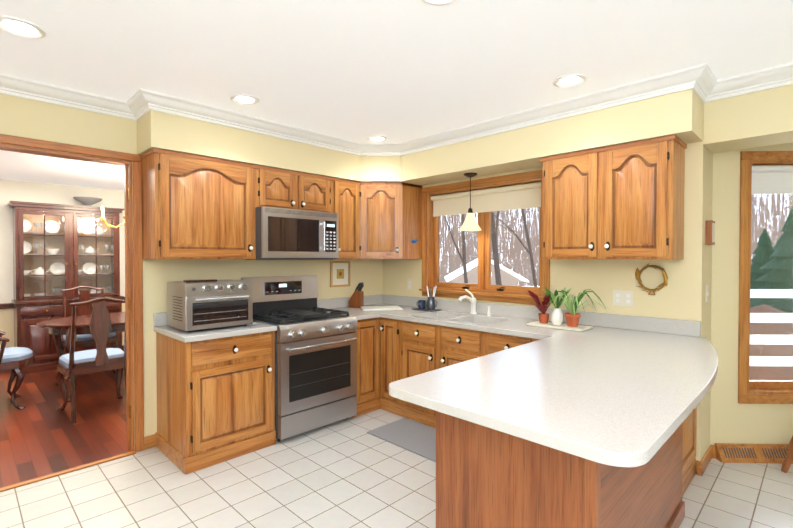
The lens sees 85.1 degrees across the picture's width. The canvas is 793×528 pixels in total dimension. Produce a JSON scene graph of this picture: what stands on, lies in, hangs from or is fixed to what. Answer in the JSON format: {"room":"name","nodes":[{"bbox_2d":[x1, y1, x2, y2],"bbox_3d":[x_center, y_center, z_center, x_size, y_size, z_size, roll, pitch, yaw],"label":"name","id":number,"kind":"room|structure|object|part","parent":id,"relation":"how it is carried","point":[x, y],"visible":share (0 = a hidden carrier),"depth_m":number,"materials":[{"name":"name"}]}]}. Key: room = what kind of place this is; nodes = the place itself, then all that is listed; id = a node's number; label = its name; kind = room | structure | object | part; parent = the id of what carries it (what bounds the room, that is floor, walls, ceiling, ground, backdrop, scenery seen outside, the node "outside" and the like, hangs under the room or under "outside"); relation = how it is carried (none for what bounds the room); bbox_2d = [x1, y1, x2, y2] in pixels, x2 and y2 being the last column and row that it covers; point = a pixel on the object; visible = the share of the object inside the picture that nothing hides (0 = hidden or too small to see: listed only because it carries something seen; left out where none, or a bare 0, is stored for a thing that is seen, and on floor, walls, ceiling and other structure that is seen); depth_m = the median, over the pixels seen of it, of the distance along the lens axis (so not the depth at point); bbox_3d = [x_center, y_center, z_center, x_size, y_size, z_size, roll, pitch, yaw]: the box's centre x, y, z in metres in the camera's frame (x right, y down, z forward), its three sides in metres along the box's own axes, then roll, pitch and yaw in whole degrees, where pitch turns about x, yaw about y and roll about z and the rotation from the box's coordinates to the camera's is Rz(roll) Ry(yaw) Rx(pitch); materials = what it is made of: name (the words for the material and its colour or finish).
{"room":"kitchen","nodes":[
{"label":"kitchen","id":0,"kind":"room"},
{"bbox_2d":[0,150,123,190],"bbox_3d":[-3.734,-1.119,4.332,3.980,0.100,6.500,1,1,45],"label":"ceiling","id":1,"kind":"structure","parent":0,"point":[17,166],"depth_m":5.04,"materials":[{"name":"white paint"}]},
{"bbox_2d":[99,172,124,227],"bbox_3d":[-3.108,-0.738,4.984,0.584,0.680,0.576,1,1,45],"label":"chandelier","id":2,"kind":"object","parent":1,"relation":"hanging from","point":[102,218],"visible":0.29,"depth_m":4.90,"materials":[{"name":"gold metal"}]},
{"bbox_2d":[0,179,124,347],"bbox_3d":[-5.028,0.084,5.628,0.120,2.540,6.500,1,1,45],"label":"wall","id":3,"kind":"structure","parent":0,"point":[16,190],"depth_m":5.67,"materials":[{"name":"beige paint"}]},
{"bbox_2d":[0,297,124,350],"bbox_3d":[-4.977,0.929,5.588,0.025,0.850,6.500,1,1,45],"label":"trim","id":4,"kind":"structure","parent":3,"relation":"attached to","point":[6,305],"depth_m":5.55,"materials":[{"name":"brown wood"}]},
{"bbox_2d":[0,368,129,487],"bbox_3d":[-3.692,1.401,4.323,4.100,0.060,6.500,1,1,45],"label":"floor","id":5,"kind":"structure","parent":0,"point":[40,435],"depth_m":3.69,"materials":[{"name":"brown wood"}]},
{"bbox_2d":[0,331,34,408],"bbox_3d":[-3.880,0.841,4.125,0.578,1.096,0.656,1,1,45],"label":"armchair","id":6,"kind":"object","parent":5,"relation":"on","point":[16,360],"visible":0.96,"depth_m":4.08,"materials":[{"name":"brown wood"}]},
{"bbox_3d":[-3.828,0.882,4.178,0.502,0.059,0.474,1,1,45],"label":"seat","id":7,"kind":"part","parent":6,"relation":"part of","materials":[{"name":"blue fabric"}]},
{"bbox_2d":[7,197,123,373],"bbox_3d":[-4.390,0.221,5.807,0.488,2.261,1.210,1,1,45],"label":"china cabinet","id":8,"kind":"object","parent":5,"relation":"on","point":[57,248],"visible":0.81,"depth_m":5.71,"materials":[{"name":"brown wood"}]},
{"bbox_3d":[-4.304,-0.110,5.718,0.004,1.035,0.970,1,1,45],"label":"glass","id":9,"kind":"part","parent":8,"relation":"part of","materials":[{"name":"clear glass"}]},
{"bbox_2d":[36,312,124,401],"bbox_3d":[-3.108,0.994,5.007,1.060,0.773,1.640,1,1,45],"label":"dining table","id":10,"kind":"object","parent":5,"relation":"on","point":[59,328],"visible":0.38,"depth_m":4.51,"materials":[{"name":"brown wood"}]},
{"bbox_2d":[61,285,118,380],"bbox_3d":[-3.816,0.825,5.353,0.656,1.096,0.544,1,1,45],"label":"dining chair","id":11,"kind":"object","parent":5,"relation":"on","point":[85,340],"visible":0.46,"depth_m":5.38,"materials":[{"name":"brown wood"}]},
{"bbox_3d":[-3.763,0.868,5.301,0.474,0.059,0.502,1,1,45],"label":"seat","id":12,"kind":"part","parent":11,"relation":"part of","materials":[{"name":"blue fabric"}]},
{"bbox_2d":[56,297,125,422],"bbox_3d":[-2.843,0.842,4.081,0.656,1.096,0.544,1,1,45],"label":"dining chair","id":13,"kind":"object","parent":5,"relation":"on","point":[71,364],"visible":0.9,"depth_m":3.91,"materials":[{"name":"brown wood"}]},
{"bbox_3d":[-2.896,0.883,4.134,0.474,0.059,0.502,1,1,45],"label":"seat","id":14,"kind":"part","parent":13,"relation":"part of","materials":[{"name":"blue fabric"}]},
{"bbox_2d":[0,93,382,440],"bbox_3d":[-1.873,0.114,3.315,0.120,2.540,5.050,1,1,45],"label":"wall","id":15,"kind":"structure","parent":0,"point":[28,118],"depth_m":3.25,"materials":[{"name":"beige paint"}]},
{"bbox_2d":[0,451,135,491],"bbox_3d":[-2.338,1.386,2.744,0.045,0.012,1.200,1,1,45],"label":"sill","id":16,"kind":"structure","parent":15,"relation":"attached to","point":[23,483],"depth_m":2.87,"materials":[{"name":"brown wood"}]},
{"bbox_2d":[0,134,143,451],"bbox_3d":[-2.397,0.294,2.788,0.160,2.193,1.316,1,1,45],"label":"door frame","id":17,"kind":"structure","parent":15,"relation":"attached to","point":[137,281],"depth_m":3.17,"materials":[{"name":"brown wood"}]},
{"bbox_2d":[140,148,259,258],"bbox_3d":[-1.511,-0.416,3.356,0.322,0.760,0.745,1,1,45],"label":"upper cabinet","id":18,"kind":"object","parent":15,"relation":"attached to","point":[194,206],"depth_m":3.18,"materials":[{"name":"brown wood"}]},
{"bbox_2d":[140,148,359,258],"bbox_3d":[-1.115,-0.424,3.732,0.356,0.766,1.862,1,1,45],"label":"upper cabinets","id":19,"kind":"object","parent":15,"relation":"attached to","point":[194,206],"depth_m":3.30,"materials":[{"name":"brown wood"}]},
{"bbox_2d":[260,166,331,212],"bbox_3d":[-0.982,-0.636,3.888,0.322,0.335,0.762,1,1,45],"label":"upper cabinet","id":20,"kind":"object","parent":15,"relation":"attached to","point":[279,188],"depth_m":3.76,"materials":[{"name":"brown wood"}]},
{"bbox_2d":[245,206,337,259],"bbox_3d":[-0.931,-0.252,3.844,0.461,0.426,0.756,1,1,45],"label":"microwave","id":21,"kind":"object","parent":20,"relation":"attached to","point":[287,234],"visible":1,"depth_m":3.66,"materials":[{"name":"grey metal"}]},
{"bbox_2d":[330,261,349,286],"bbox_3d":[-0.587,0.103,4.516,0.016,0.270,0.255,1,1,45],"label":"picture frame","id":22,"kind":"object","parent":15,"relation":"attached to","point":[339,273],"visible":1,"depth_m":4.51,"materials":[{"name":"brown wood"}]},
{"bbox_2d":[332,177,359,258],"bbox_3d":[-0.560,-0.429,4.286,0.366,0.760,0.393,1,1,45],"label":"upper cabinet","id":23,"kind":"object","parent":15,"relation":"attached to","point":[345,193],"depth_m":4.18,"materials":[{"name":"brown wood"}]},
{"bbox_2d":[360,182,422,258],"bbox_3d":[-0.179,-0.431,4.499,0.608,0.760,0.670,1,1,45],"label":"upper cabinet","id":24,"kind":"object","parent":15,"relation":"attached to","point":[390,212],"depth_m":4.29,"materials":[{"name":"brown wood"}]},
{"bbox_2d":[144,434,715,475],"bbox_3d":[0.521,1.351,2.253,4.798,0.095,6.884,1,1,45],"label":"baseboard","id":25,"kind":"structure","parent":15,"relation":"attached to","point":[701,465],"depth_m":3.03,"materials":[{"name":"brown wood"}]},
{"bbox_2d":[0,409,792,527],"bbox_3d":[1.625,1.434,1.806,7.000,0.060,7.800,1,1,45],"label":"floor","id":26,"kind":"structure","parent":0,"point":[350,472],"depth_m":2.63,"materials":[{"name":"white tile"}]},
{"bbox_2d":[155,331,275,474],"bbox_3d":[-1.373,0.948,3.297,0.627,0.872,0.651,1,1,45],"label":"base cabinet","id":27,"kind":"object","parent":26,"relation":"on","point":[215,401],"depth_m":3.05,"materials":[{"name":"brown wood"}]},
{"bbox_2d":[153,312,276,342],"bbox_3d":[-1.373,0.440,3.276,0.645,0.138,0.671,1,1,45],"label":"countertop","id":28,"kind":"structure","parent":27,"relation":"on","point":[159,319],"depth_m":3.11,"materials":[{"name":"grey stone"}]},
{"bbox_2d":[167,279,252,331],"bbox_3d":[-1.381,0.292,3.228,0.424,0.356,0.486,1,1,45],"label":"toaster oven","id":29,"kind":"object","parent":28,"relation":"on","point":[202,304],"visible":1,"depth_m":3.08,"materials":[{"name":"grey metal"}]},
{"bbox_2d":[241,275,356,441],"bbox_3d":[-0.825,0.747,3.752,0.717,1.262,0.756,1,1,45],"label":"range","id":30,"kind":"object","parent":26,"relation":"on","point":[315,366],"visible":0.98,"depth_m":3.58,"materials":[{"name":"grey metal"}]},
{"bbox_2d":[352,317,378,417],"bbox_3d":[-0.463,0.937,4.176,0.685,0.872,0.339,1,1,45],"label":"base cabinet","id":31,"kind":"object","parent":26,"relation":"on","point":[367,331],"depth_m":3.98,"materials":[{"name":"brown wood"}]},
{"bbox_2d":[317,298,380,319],"bbox_3d":[-0.490,0.428,4.168,0.648,0.138,0.299,1,1,45],"label":"countertop","id":32,"kind":"structure","parent":31,"relation":"on","point":[341,304],"depth_m":4.37,"materials":[{"name":"grey stone"}]},
{"bbox_2d":[367,418,435,461],"bbox_3d":[0.197,1.377,3.405,0.800,0.012,0.445,1,1,45],"label":"rug","id":33,"kind":"object","parent":26,"relation":"on","point":[417,438],"visible":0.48,"depth_m":3.43,"materials":[{"name":"grey fabric"}]},
{"bbox_2d":[379,317,446,414],"bbox_3d":[0.130,0.937,4.199,0.280,0.872,0.688,1,1,45],"label":"base cabinet","id":34,"kind":"object","parent":26,"relation":"on","point":[390,330],"depth_m":3.99,"materials":[{"name":"brown wood"}]},
{"bbox_2d":[399,329,482,424],"bbox_3d":[0.557,1.028,3.821,0.860,0.699,0.627,1,1,45],"label":"base cabinet","id":35,"kind":"object","parent":26,"relation":"on","point":[421,353],"depth_m":3.68,"materials":[{"name":"brown wood"}]},
{"bbox_2d":[471,330,526,355],"bbox_3d":[0.992,0.947,3.389,0.495,0.872,0.627,1,1,45],"label":"base cabinet","id":36,"kind":"object","parent":26,"relation":"on","point":[486,343],"depth_m":3.22,"materials":[{"name":"brown wood"}]},
{"bbox_2d":[344,294,716,353],"bbox_3d":[0.754,0.515,3.604,3.210,0.298,0.647,1,1,45],"label":"countertop","id":37,"kind":"structure","parent":36,"relation":"on","point":[512,320],"depth_m":3.25,"materials":[{"name":"white laminate"}]},
{"bbox_2d":[348,282,363,307],"bbox_3d":[-0.409,0.323,4.513,0.161,0.262,0.090,0,1,25],"label":"knife block","id":38,"kind":"object","parent":37,"relation":"on","point":[356,299],"visible":1,"depth_m":4.48,"materials":[{"name":"brown wood"}]},
{"bbox_2d":[360,306,402,310],"bbox_3d":[-0.157,0.449,4.400,0.400,0.012,0.280,0,1,-10],"label":"cutting board","id":39,"kind":"object","parent":37,"relation":"on","point":[366,308],"visible":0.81,"depth_m":4.31,"materials":[{"name":"white plastic"}]},
{"bbox_2d":[412,286,440,311],"bbox_3d":[0.300,0.334,4.285,0.269,0.246,0.140,1,1,45],"label":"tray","id":40,"kind":"object","parent":37,"relation":"on","point":[431,305],"visible":1,"depth_m":4.23,"materials":[{"name":"grey metal"}]},
{"bbox_2d":[458,289,490,315],"bbox_3d":[0.676,0.348,3.895,0.282,0.227,0.255,1,1,45],"label":"faucet","id":41,"kind":"object","parent":37,"relation":"on","point":[472,300],"visible":0.98,"depth_m":3.97,"materials":[{"name":"white plastic"}]},
{"bbox_2d":[524,287,607,331],"bbox_3d":[1.249,0.324,3.166,0.632,0.295,0.487,1,1,45],"label":"plants","id":42,"kind":"object","parent":37,"relation":"on","point":[556,299],"visible":1,"depth_m":3.20,"materials":[{"name":"green plant"}]},
{"bbox_2d":[527,338,539,342],"bbox_3d":[1.214,0.951,3.134,0.180,0.872,0.678,1,1,45],"label":"base cabinet","id":43,"kind":"object","parent":26,"relation":"on","point":[529,340],"depth_m":3.02,"materials":[{"name":"brown wood"}]},
{"bbox_2d":[427,408,646,527],"bbox_3d":[0.596,0.967,1.893,0.723,0.872,0.516,1,1,45],"label":"base cabinet","id":44,"kind":"object","parent":26,"relation":"on","point":[486,477],"depth_m":1.70,"materials":[{"name":"brown wood"}]},
{"bbox_2d":[389,334,717,466],"bbox_3d":[0.825,0.507,1.982,0.943,0.038,1.560,1,1,45],"label":"countertop","id":45,"kind":"structure","parent":44,"relation":"on","point":[617,390],"depth_m":1.65,"materials":[{"name":"white laminate"}]},
{"bbox_2d":[515,341,686,527],"bbox_3d":[1.135,0.959,2.489,0.765,0.872,0.490,1,1,45],"label":"base cabinet","id":46,"kind":"object","parent":26,"relation":"on","point":[677,442],"depth_m":2.28,"materials":[{"name":"brown wood"}]},
{"bbox_2d":[647,441,666,527],"bbox_3d":[0.878,0.963,2.188,0.709,0.872,0.540,1,1,45],"label":"base cabinet","id":47,"kind":"object","parent":26,"relation":"on","point":[657,466],"depth_m":2.03,"materials":[{"name":"brown wood"}]},
{"bbox_2d":[714,443,792,463],"bbox_3d":[2.558,1.335,3.044,0.570,0.105,0.074,0,1,2],"label":"floor vent","id":48,"kind":"object","parent":26,"relation":"in","point":[750,453],"visible":0.9,"depth_m":3.04,"materials":[{"name":"brown wood"}]},
{"bbox_2d":[781,436,792,472],"bbox_3d":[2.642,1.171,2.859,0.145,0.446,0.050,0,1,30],"label":"chair","id":49,"kind":"object","parent":26,"relation":"on","point":[786,464],"visible":1,"depth_m":2.85,"materials":[{"name":"brown wood"}]},
{"bbox_2d":[0,0,792,143],"bbox_3d":[1.583,-1.186,1.814,7.120,0.100,7.800,1,1,45],"label":"ceiling","id":50,"kind":"structure","parent":0,"point":[392,71],"depth_m":2.32,"materials":[{"name":"white paint"}]},
{"bbox_2d":[0,16,45,38],"bbox_3d":[-1.812,-1.152,2.076,0.191,0.036,0.191,0,1,12],"label":"recessed light","id":51,"kind":"object","parent":50,"relation":"in","point":[21,26],"depth_m":2.08,"materials":[{"name":"white"}]},
{"bbox_2d":[230,94,259,104],"bbox_3d":[-1.060,-1.164,3.021,0.190,0.036,0.190,0,1,12],"label":"recessed light","id":52,"kind":"object","parent":50,"relation":"in","point":[245,98],"depth_m":3.02,"materials":[{"name":"white"}]},
{"bbox_2d":[367,136,387,141],"bbox_3d":[-0.179,-1.177,4.017,0.191,0.036,0.191,0,1,12],"label":"recessed light","id":53,"kind":"object","parent":50,"relation":"in","point":[377,138],"depth_m":4.01,"materials":[{"name":"white"}]},
{"bbox_2d":[137,89,702,185],"bbox_3d":[0.044,-0.977,2.995,3.035,0.350,2.490,1,1,45],"label":"soffit","id":54,"kind":"structure","parent":50,"relation":"attached to","point":[679,114],"depth_m":3.30,"materials":[{"name":"beige paint"}]},
{"bbox_2d":[0,62,792,155],"bbox_3d":[0.606,-1.072,0.743,7.000,0.100,4.900,1,1,45],"label":"crown molding","id":55,"kind":"structure","parent":54,"relation":"attached to","point":[703,82],"depth_m":2.98,"materials":[{"name":"white wood"}]},
{"bbox_2d":[459,172,480,230],"bbox_3d":[0.666,-0.558,3.897,0.200,0.509,0.200,1,1,45],"label":"pendant lamp","id":56,"kind":"object","parent":54,"relation":"hanging from","point":[470,223],"visible":1,"depth_m":3.86,"materials":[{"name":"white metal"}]},
{"bbox_2d":[421,0,456,5],"bbox_3d":[0.181,-1.148,1.792,0.190,0.036,0.186,0,1,-12],"label":"recessed light","id":57,"kind":"object","parent":50,"relation":"in","point":[432,2],"depth_m":1.86,"materials":[{"name":"white"}]},
{"bbox_2d":[553,74,586,87],"bbox_3d":[1.086,-1.160,2.704,0.191,0.036,0.190,0,1,12],"label":"recessed light","id":58,"kind":"object","parent":50,"relation":"in","point":[571,79],"depth_m":2.70,"materials":[{"name":"white"}]},
{"bbox_2d":[383,103,712,460],"bbox_3d":[1.113,0.104,4.090,3.035,2.540,0.550,1,1,45],"label":"wall","id":59,"kind":"structure","parent":0,"point":[681,296],"depth_m":3.02,"materials":[{"name":"beige paint"}]},
{"bbox_2d":[407,279,411,289],"bbox_3d":[0.144,0.222,4.658,0.070,0.115,0.006,1,1,45],"label":"electrical outlet plate","id":60,"kind":"object","parent":59,"relation":"attached to","point":[409,281],"depth_m":4.66,"materials":[{"name":"beige plastic"}]},
{"bbox_2d":[419,170,549,304],"bbox_3d":[0.796,-0.226,4.064,1.419,1.124,0.165,1,1,45],"label":"window","id":61,"kind":"structure","parent":59,"relation":"in","point":[511,192],"depth_m":4.08,"materials":[{"name":"brown wood"}]},
{"bbox_2d":[431,182,540,216],"bbox_3d":[0.802,-0.594,4.065,1.215,0.211,0.048,1,1,45],"label":"shade","id":62,"kind":"object","parent":61,"relation":"attached to","point":[486,199],"depth_m":4.02,"materials":[{"name":"beige fabric"}]},
{"bbox_3d":[0.837,-0.231,4.105,1.185,0.910,0.006,1,1,45],"label":"glass","id":63,"kind":"part","parent":61,"relation":"part of","materials":[{"name":"clear glass"}]},
{"bbox_2d":[540,135,686,259],"bbox_3d":[1.509,-0.413,3.075,0.855,0.760,0.322,1,1,45],"label":"upper cabinet","id":64,"kind":"object","parent":59,"relation":"attached to","point":[623,201],"depth_m":2.89,"materials":[{"name":"brown wood"}]},
{"bbox_2d":[613,290,633,306],"bbox_3d":[1.657,0.252,3.160,0.140,0.115,0.006,1,1,45],"label":"electrical outlet plate","id":65,"kind":"object","parent":59,"relation":"attached to","point":[622,298],"depth_m":3.16,"materials":[{"name":"beige plastic"}]},
{"bbox_2d":[635,264,667,294],"bbox_3d":[1.778,0.103,3.014,0.204,0.226,0.035,1,1,45],"label":"wreath","id":66,"kind":"object","parent":59,"relation":"attached to","point":[638,272],"visible":1,"depth_m":3.02,"materials":[{"name":"brown wicker"}]},
{"bbox_2d":[705,285,708,301],"bbox_3d":[1.971,0.190,2.773,0.037,0.107,0.104,1,1,45],"label":"light switch","id":67,"kind":"object","parent":59,"relation":"attached to","point":[707,286],"depth_m":2.93,"materials":[{"name":"white plastic"}]},
{"bbox_2d":[705,220,714,244],"bbox_3d":[2.033,-0.205,2.831,0.037,0.163,0.318,1,1,45],"label":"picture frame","id":68,"kind":"object","parent":59,"relation":"attached to","point":[710,233],"depth_m":2.88,"materials":[{"name":"brown wood"}]},
{"bbox_2d":[703,84,792,152],"bbox_3d":[3.527,-0.948,1.539,3.964,0.370,0.340,1,1,45],"label":"soffit","id":69,"kind":"structure","parent":0,"point":[755,119],"depth_m":2.67,"materials":[{"name":"beige paint"}]},
{"bbox_2d":[710,142,792,444],"bbox_3d":[3.386,0.117,3.117,2.520,2.540,0.150,0,1,2],"label":"wall","id":70,"kind":"structure","parent":0,"point":[733,420],"depth_m":3.08,"materials":[{"name":"beige paint"}]},
{"bbox_2d":[738,151,792,403],"bbox_3d":[2.895,0.097,3.106,0.924,1.784,0.140,0,1,2],"label":"bay window","id":71,"kind":"structure","parent":70,"relation":"in","point":[766,172],"depth_m":3.06,"materials":[{"name":"brown wood"}]},
{"bbox_3d":[2.897,0.096,3.151,0.531,1.580,0.495,1,1,45],"label":"glass","id":72,"kind":"part","parent":71,"relation":"part of","materials":[{"name":"clear glass"}]},
{"bbox_2d":[751,165,792,193],"bbox_3d":[2.895,-0.606,3.092,0.582,0.201,0.546,1,1,45],"label":"shade","id":73,"kind":"object","parent":71,"relation":"attached to","point":[765,179],"depth_m":3.11,"materials":[{"name":"white fabric"}]},
{"label":"outside","id":74,"kind":"structure","parent":0,"visible":0},
{"bbox_2d":[439,194,792,286],"bbox_3d":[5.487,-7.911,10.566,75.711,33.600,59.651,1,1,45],"label":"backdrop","id":75,"kind":"structure","parent":74,"point":[447,266],"depth_m":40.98,"materials":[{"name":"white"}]},
{"bbox_2d":[750,289,792,365],"bbox_3d":[3.531,0.971,4.309,5.500,1.300,2.180,0,1,2],"label":"deck","id":76,"kind":"object","parent":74,"point":[771,317],"depth_m":5.15,"materials":[{"name":"white"}]},
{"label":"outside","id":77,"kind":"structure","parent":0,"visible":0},
{"bbox_3d":[15.875,2.850,21.208,80.000,0.200,44.400,1,1,45],"label":"snow","id":78,"kind":"object","parent":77,"visible":0},
{"bbox_2d":[444,258,528,285],"bbox_3d":[5.723,1.462,28.702,4.900,3.780,5.200,0,1,5],"label":"shed","id":79,"kind":"object","parent":78,"relation":"on","point":[455,276],"depth_m":26.34,"materials":[{"name":"brown wood"}]},
{"bbox_2d":[444,209,536,286],"bbox_3d":[8.338,-9.394,19.459,31.758,24.384,24.101,1,1,45],"label":"trees","id":80,"kind":"object","parent":78,"relation":"on","point":[494,229],"depth_m":21.39,"materials":[{"name":"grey plant"}]},
{"bbox_2d":[749,208,792,379],"bbox_3d":[13.884,-1.040,14.185,6.974,7.764,23.552,1,1,45],"label":"outdoor scenery","id":81,"kind":"object","parent":78,"relation":"on","point":[758,277],"depth_m":12.89,"materials":[{"name":"green plant"}]}
]}

